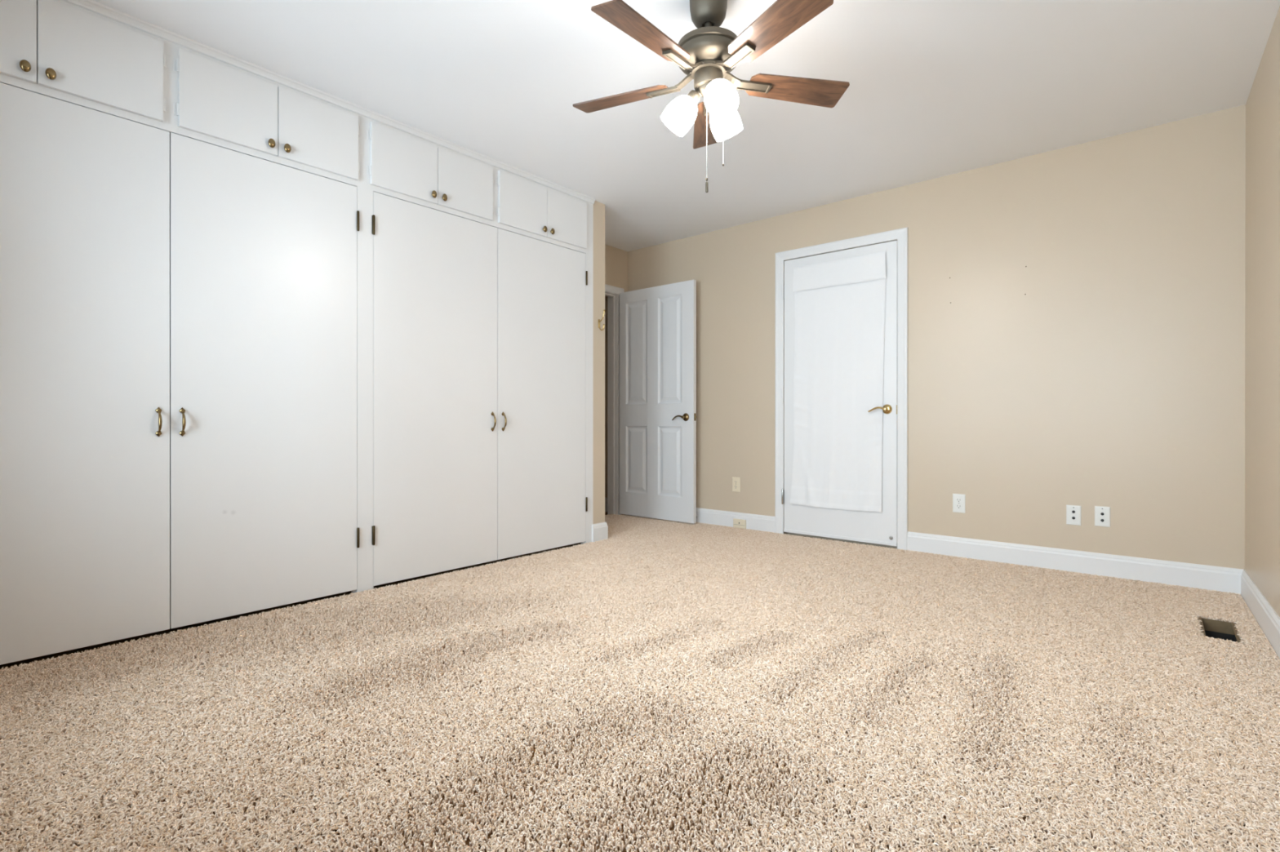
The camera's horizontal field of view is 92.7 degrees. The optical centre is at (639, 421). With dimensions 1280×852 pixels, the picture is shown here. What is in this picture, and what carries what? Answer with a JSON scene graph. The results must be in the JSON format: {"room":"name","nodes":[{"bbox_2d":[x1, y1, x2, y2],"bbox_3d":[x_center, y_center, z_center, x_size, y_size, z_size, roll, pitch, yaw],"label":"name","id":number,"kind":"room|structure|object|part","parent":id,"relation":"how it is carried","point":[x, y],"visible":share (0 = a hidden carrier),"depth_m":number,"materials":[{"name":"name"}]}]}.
{"room":"empty bedroom","nodes":[
{"label":"empty bedroom","id":0,"kind":"room"},
{"bbox_2d":[592,200,627,524],"bbox_3d":[-0.265,-0.351,4.978,0.800,2.410,1.142,0,0,40],"label":"wall","id":1,"kind":"structure","parent":0,"point":[610,263],"depth_m":4.35,"materials":[{"name":"beige paint"}]},
{"bbox_2d":[591,522,608,542],"bbox_3d":[-0.545,0.788,4.549,0.698,0.133,0.148,0,0,40],"label":"baseboard","id":2,"kind":"structure","parent":1,"relation":"attached to","point":[599,531],"depth_m":4.32,"materials":[{"name":"white wood"}]},
{"bbox_2d":[598,309,604,330],"bbox_3d":[-0.269,-0.715,4.310,0.057,0.148,0.016,0,0,36],"label":"coat hook","id":3,"kind":"object","parent":1,"relation":"attached to","point":[599,321],"visible":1,"depth_m":4.30,"materials":[{"name":"gold metal"}]},
{"bbox_2d":[604,284,623,515],"bbox_3d":[-0.502,-0.174,5.220,0.143,2.056,0.945,0,0,40],"label":"door frame","id":4,"kind":"structure","parent":1,"relation":"attached to","point":[612,293],"depth_m":5.52,"materials":[{"name":"white wood"}]},
{"bbox_2d":[618,280,696,523],"bbox_3d":[0.131,-0.161,5.247,0.852,1.985,0.147,0,0,40],"label":"door","id":5,"kind":"structure","parent":1,"relation":"in","point":[657,335],"depth_m":5.21,"materials":[{"name":"white paint"}]},
{"bbox_3d":[0.327,-0.034,5.021,0.148,0.066,0.056,0,0,40],"label":"lever handle","id":6,"kind":"part","parent":5,"relation":"part of","materials":[{"name":"gold metal"}]},
{"bbox_2d":[0,511,1279,851],"bbox_3d":[-0.520,0.912,2.886,5.720,0.110,5.070,0,0,40],"label":"floor","id":7,"kind":"structure","parent":0,"point":[655,685],"depth_m":1.75,"materials":[{"name":"beige carpet"}]},
{"bbox_2d":[0,0,365,665],"bbox_3d":[-2.130,-0.348,2.637,0.702,2.409,1.618,0,0,40],"label":"closet","id":8,"kind":"object","parent":7,"relation":"on","point":[183,230],"visible":0.99,"depth_m":2.43,"materials":[{"name":"white wood"}]},
{"bbox_3d":[-2.240,-1.346,2.013,0.018,0.312,0.354,0,0,40],"label":"door","id":9,"kind":"part","parent":8,"relation":"part of","materials":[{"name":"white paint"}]},
{"bbox_3d":[-2.128,-1.230,2.112,0.024,0.041,0.029,0,0,40],"label":"knob","id":10,"kind":"part","parent":8,"relation":"part of","materials":[{"name":"gold metal"}]},
{"bbox_3d":[-2.087,-1.230,2.161,0.024,0.041,0.029,0,0,40],"label":"knob","id":11,"kind":"part","parent":8,"relation":"part of","materials":[{"name":"gold metal"}]},
{"bbox_3d":[-2.137,-0.163,2.167,0.020,1.994,0.753,0,0,40],"label":"closet door","id":12,"kind":"part","parent":8,"relation":"part of","materials":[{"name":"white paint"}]},
{"bbox_3d":[-2.009,-1.346,2.285,0.018,0.312,0.355,0,0,40],"label":"door","id":13,"kind":"part","parent":8,"relation":"part of","materials":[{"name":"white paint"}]},
{"bbox_3d":[-1.897,0.002,2.408,0.035,0.118,0.021,0,0,40],"label":"pull handle","id":14,"kind":"part","parent":8,"relation":"part of","materials":[{"name":"gold metal"}]},
{"bbox_3d":[-1.847,0.002,2.467,0.035,0.118,0.021,0,0,40],"label":"pull handle","id":15,"kind":"part","parent":8,"relation":"part of","materials":[{"name":"gold metal"}]},
{"bbox_3d":[-1.744,-1.346,2.598,0.018,0.312,0.361,0,0,40],"label":"door","id":16,"kind":"part","parent":8,"relation":"part of","materials":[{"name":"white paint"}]},
{"bbox_3d":[-1.650,-0.163,2.741,0.020,1.994,0.747,0,0,40],"label":"closet door","id":17,"kind":"part","parent":8,"relation":"part of","materials":[{"name":"white paint"}]},
{"bbox_3d":[-1.630,-1.230,2.700,0.024,0.041,0.029,0,0,40],"label":"knob","id":18,"kind":"part","parent":8,"relation":"part of","materials":[{"name":"gold metal"}]},
{"bbox_3d":[-1.589,-1.230,2.749,0.024,0.041,0.029,0,0,40],"label":"knob","id":19,"kind":"part","parent":8,"relation":"part of","materials":[{"name":"gold metal"}]},
{"bbox_3d":[-1.509,-1.347,2.874,0.018,0.312,0.358,0,0,40],"label":"door","id":20,"kind":"part","parent":8,"relation":"part of","materials":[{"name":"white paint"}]},
{"bbox_2d":[61,0,595,204],"bbox_3d":[-1.363,-1.538,3.042,0.025,0.032,3.230,0,0,40],"label":"trim","id":21,"kind":"structure","parent":8,"relation":"attached to","point":[91,6],"depth_m":2.79,"materials":[{"name":"white wood"}]},
{"bbox_2d":[365,117,593,591],"bbox_3d":[-1.086,-0.349,3.869,0.702,2.409,1.612,0,0,40],"label":"closet","id":22,"kind":"object","parent":7,"relation":"on","point":[479,275],"visible":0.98,"depth_m":3.51,"materials":[{"name":"white wood"}]},
{"bbox_3d":[-1.232,-1.347,3.202,0.018,0.312,0.368,0,0,40],"label":"door","id":23,"kind":"part","parent":22,"relation":"part of","materials":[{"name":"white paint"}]},
{"bbox_3d":[-1.116,-1.231,3.307,0.024,0.041,0.029,0,0,40],"label":"knob","id":24,"kind":"part","parent":22,"relation":"part of","materials":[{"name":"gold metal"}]},
{"bbox_3d":[-1.109,-0.164,3.380,0.020,1.994,0.760,0,0,40],"label":"closet door","id":25,"kind":"part","parent":22,"relation":"part of","materials":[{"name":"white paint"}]},
{"bbox_3d":[-1.075,-1.231,3.356,0.024,0.041,0.029,0,0,40],"label":"knob","id":26,"kind":"part","parent":22,"relation":"part of","materials":[{"name":"gold metal"}]},
{"bbox_3d":[-0.994,-1.347,3.483,0.018,0.312,0.362,0,0,40],"label":"door","id":27,"kind":"part","parent":22,"relation":"part of","materials":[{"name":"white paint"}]},
{"bbox_3d":[-0.866,0.001,3.624,0.035,0.118,0.021,0,0,40],"label":"pull handle","id":28,"kind":"part","parent":22,"relation":"part of","materials":[{"name":"gold metal"}]},
{"bbox_3d":[-0.817,0.001,3.683,0.035,0.118,0.021,0,0,40],"label":"pull handle","id":29,"kind":"part","parent":22,"relation":"part of","materials":[{"name":"gold metal"}]},
{"bbox_3d":[-0.726,-1.347,3.800,0.018,0.312,0.374,0,0,40],"label":"door","id":30,"kind":"part","parent":22,"relation":"part of","materials":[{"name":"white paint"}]},
{"bbox_3d":[-0.622,-0.164,3.954,0.020,1.994,0.739,0,0,40],"label":"closet door","id":31,"kind":"part","parent":22,"relation":"part of","materials":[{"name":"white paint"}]},
{"bbox_3d":[-0.608,-1.231,3.906,0.024,0.041,0.029,0,0,40],"label":"knob","id":32,"kind":"part","parent":22,"relation":"part of","materials":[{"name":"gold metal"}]},
{"bbox_3d":[-0.567,-1.231,3.955,0.024,0.041,0.029,0,0,40],"label":"knob","id":33,"kind":"part","parent":22,"relation":"part of","materials":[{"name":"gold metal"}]},
{"bbox_3d":[-0.487,-1.347,4.081,0.018,0.312,0.358,0,0,40],"label":"door","id":34,"kind":"part","parent":22,"relation":"part of","materials":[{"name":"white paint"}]},
{"bbox_2d":[1197,617,1244,644],"bbox_3d":[2.370,0.909,2.497,0.122,0.116,0.330,0,0,40],"label":"duct","id":35,"kind":"object","parent":7,"relation":"in","point":[1214,628],"visible":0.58,"depth_m":2.61,"materials":[{"name":"brown metal"}]},
{"bbox_2d":[93,0,1279,251],"bbox_3d":[-0.518,-1.603,2.883,5.720,0.100,5.070,0,0,40],"label":"ceiling","id":36,"kind":"structure","parent":0,"point":[937,88],"depth_m":2.76,"materials":[{"name":"paint"}]},
{"bbox_2d":[573,0,849,192],"bbox_3d":[0.226,-1.184,2.191,1.075,0.736,1.026,0,0,40],"label":"ceiling fan","id":37,"kind":"object","parent":36,"relation":"hanging from","point":[708,54],"visible":1,"depth_m":2.17,"materials":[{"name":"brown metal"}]},
{"bbox_3d":[-0.067,-1.245,2.356,0.380,0.035,0.126,0,0,24],"label":"blade","id":38,"kind":"part","parent":37,"relation":"part of","materials":[{"name":"brown wood"}]},
{"bbox_3d":[0.015,-1.244,1.962,0.126,0.035,0.382,0,0,40],"label":"blade","id":39,"kind":"part","parent":37,"relation":"part of","materials":[{"name":"brown wood"}]},
{"bbox_3d":[0.141,-1.121,2.241,0.133,0.137,0.121,0,0,40],"label":"lamp shade","id":40,"kind":"part","parent":37,"relation":"part of","materials":[{"name":"white glass"}]},
{"bbox_2d":[687,89,701,104],"bbox_3d":[0.203,-1.185,2.228,0.066,0.055,0.047,0,0,13],"label":"socket","id":41,"kind":"object","parent":37,"relation":"attached to","point":[694,96],"depth_m":2.21,"materials":[{"name":"grey metal"}]},
{"bbox_3d":[0.238,-1.027,2.172,0.003,0.322,0.003,0,0,-27],"label":"pull chain","id":42,"kind":"part","parent":37,"relation":"part of","materials":[{"name":"metal"}]},
{"bbox_3d":[0.283,-1.245,2.560,0.126,0.035,0.380,0,0,6],"label":"blade","id":43,"kind":"part","parent":37,"relation":"part of","materials":[{"name":"brown wood"}]},
{"bbox_3d":[0.279,-1.121,2.111,0.131,0.137,0.124,0,0,40],"label":"lamp shade","id":44,"kind":"part","parent":37,"relation":"part of","materials":[{"name":"white glass"}]},
{"bbox_3d":[0.302,-1.068,2.217,0.003,0.267,0.003,0,0,-27],"label":"pull chain","id":45,"kind":"part","parent":37,"relation":"part of","materials":[{"name":"metal"}]},
{"bbox_3d":[0.322,-1.121,2.296,0.113,0.137,0.135,0,0,40],"label":"lamp shade","id":46,"kind":"part","parent":37,"relation":"part of","materials":[{"name":"white glass"}]},
{"bbox_3d":[0.422,-1.244,1.919,0.126,0.035,0.380,0,0,-30],"label":"blade","id":47,"kind":"part","parent":37,"relation":"part of","materials":[{"name":"brown wood"}]},
{"bbox_3d":[0.586,-1.245,2.290,0.380,0.035,0.126,0,0,-12],"label":"blade","id":48,"kind":"part","parent":37,"relation":"part of","materials":[{"name":"brown wood"}]},
{"bbox_2d":[604,104,1245,569],"bbox_3d":[1.028,-0.350,4.710,5.720,2.410,0.120,0,0,40],"label":"wall","id":49,"kind":"structure","parent":0,"point":[1116,381],"depth_m":3.51,"materials":[{"name":"beige paint"}]},
{"bbox_2d":[696,507,774,533],"bbox_3d":[0.455,0.788,5.108,1.500,0.133,0.015,0,0,40],"label":"baseboard","id":50,"kind":"structure","parent":49,"relation":"attached to","point":[753,522],"depth_m":4.86,"materials":[{"name":"white wood"}]},
{"bbox_2d":[732,476,740,492],"bbox_3d":[0.763,0.503,4.850,0.071,0.116,0.008,0,0,40],"label":"wall outlet","id":51,"kind":"object","parent":49,"relation":"attached to","point":[735,481],"visible":1,"depth_m":4.84,"materials":[{"name":"beige plastic"}]},
{"bbox_2d":[733,518,746,528],"bbox_3d":[0.785,0.806,4.807,0.112,0.070,0.018,0,0,40],"label":"phone jack","id":52,"kind":"object","parent":49,"relation":"attached to","point":[737,523],"visible":1,"depth_m":4.80,"materials":[{"name":"beige plastic"}]},
{"bbox_2d":[781,240,897,546],"bbox_3d":[1.387,-0.186,4.311,0.834,2.032,0.096,0,0,40],"label":"door","id":53,"kind":"structure","parent":49,"relation":"in","point":[873,527],"depth_m":4.22,"materials":[{"name":"white paint"}]},
{"bbox_2d":[790,251,886,511],"bbox_3d":[1.382,-0.261,4.306,0.695,1.758,0.025,0,0,40],"label":"curtain","id":54,"kind":"object","parent":53,"relation":"hanging from","point":[840,304],"visible":1,"depth_m":4.30,"materials":[{"name":"white fabric"}]},
{"bbox_3d":[1.609,-0.082,4.097,0.147,0.066,0.056,0,0,40],"label":"lever handle","id":55,"kind":"part","parent":53,"relation":"part of","materials":[{"name":"gold metal"}]},
{"bbox_2d":[774,227,908,550],"bbox_3d":[1.391,-0.208,4.311,0.956,2.129,0.018,0,0,40],"label":"door frame","id":56,"kind":"structure","parent":49,"relation":"attached to","point":[901,235],"depth_m":4.04,"materials":[{"name":"white wood"}]},
{"bbox_2d":[952,493,965,513],"bbox_3d":[1.992,0.512,3.809,0.071,0.116,0.008,0,0,40],"label":"wall outlet","id":57,"kind":"object","parent":49,"relation":"attached to","point":[958,500],"visible":1,"depth_m":3.81,"materials":[{"name":"white plastic"}]},
{"bbox_2d":[955,504,961,508],"bbox_3d":[1.990,0.531,3.808,0.033,0.027,0.002,0,0,40],"label":"receptacle","id":58,"kind":"object","parent":57,"relation":"attached to","point":[957,506],"depth_m":3.81,"materials":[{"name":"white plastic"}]},
{"bbox_2d":[955,497,961,502],"bbox_3d":[1.990,0.492,3.808,0.033,0.027,0.002,0,0,40],"label":"receptacle","id":59,"kind":"object","parent":57,"relation":"attached to","point":[957,500],"depth_m":3.81,"materials":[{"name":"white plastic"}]},
{"bbox_2d":[1066,505,1080,525],"bbox_3d":[2.436,0.528,3.428,0.068,0.110,0.016,0,0,40],"label":"wall plate","id":60,"kind":"object","parent":49,"relation":"attached to","point":[1073,513],"visible":1,"depth_m":3.43,"materials":[{"name":"white plastic"}]},
{"bbox_2d":[906,531,1243,594],"bbox_3d":[2.358,0.791,3.495,1.577,0.133,0.015,0,0,40],"label":"baseboard","id":61,"kind":"structure","parent":49,"relation":"attached to","point":[1225,580],"depth_m":3.38,"materials":[{"name":"white wood"}]},
{"bbox_2d":[1094,506,1110,527],"bbox_3d":[2.534,0.522,3.344,0.068,0.110,0.016,0,0,40],"label":"wall plate","id":62,"kind":"object","parent":49,"relation":"attached to","point":[1102,514],"visible":1,"depth_m":3.35,"materials":[{"name":"white plastic"}]},
{"bbox_2d":[1244,6,1279,617],"bbox_3d":[1.512,-0.345,1.109,0.120,2.410,4.751,0,0,39],"label":"wall","id":63,"kind":"structure","parent":0,"point":[1262,286],"depth_m":2.54,"materials":[{"name":"beige paint"}]},
{"bbox_2d":[1240,569,1279,658],"bbox_3d":[1.460,0.794,1.154,0.015,0.133,4.749,0,0,39],"label":"baseboard","id":64,"kind":"structure","parent":63,"relation":"attached to","point":[1267,618],"depth_m":2.49,"materials":[{"name":"white wood"}]},
{"bbox_3d":[-1.459,-0.351,5.086,1.340,2.410,2.521,0,0,40],"label":"wall","id":65,"kind":"structure","parent":0,"visible":0},
{"bbox_2d":[604,497,607,511],"bbox_3d":[-0.645,0.786,6.040,1.150,0.133,0.015,0,0,40],"label":"baseboard","id":66,"kind":"structure","parent":65,"relation":"attached to","point":[606,499],"depth_m":5.75,"materials":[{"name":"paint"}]}
]}

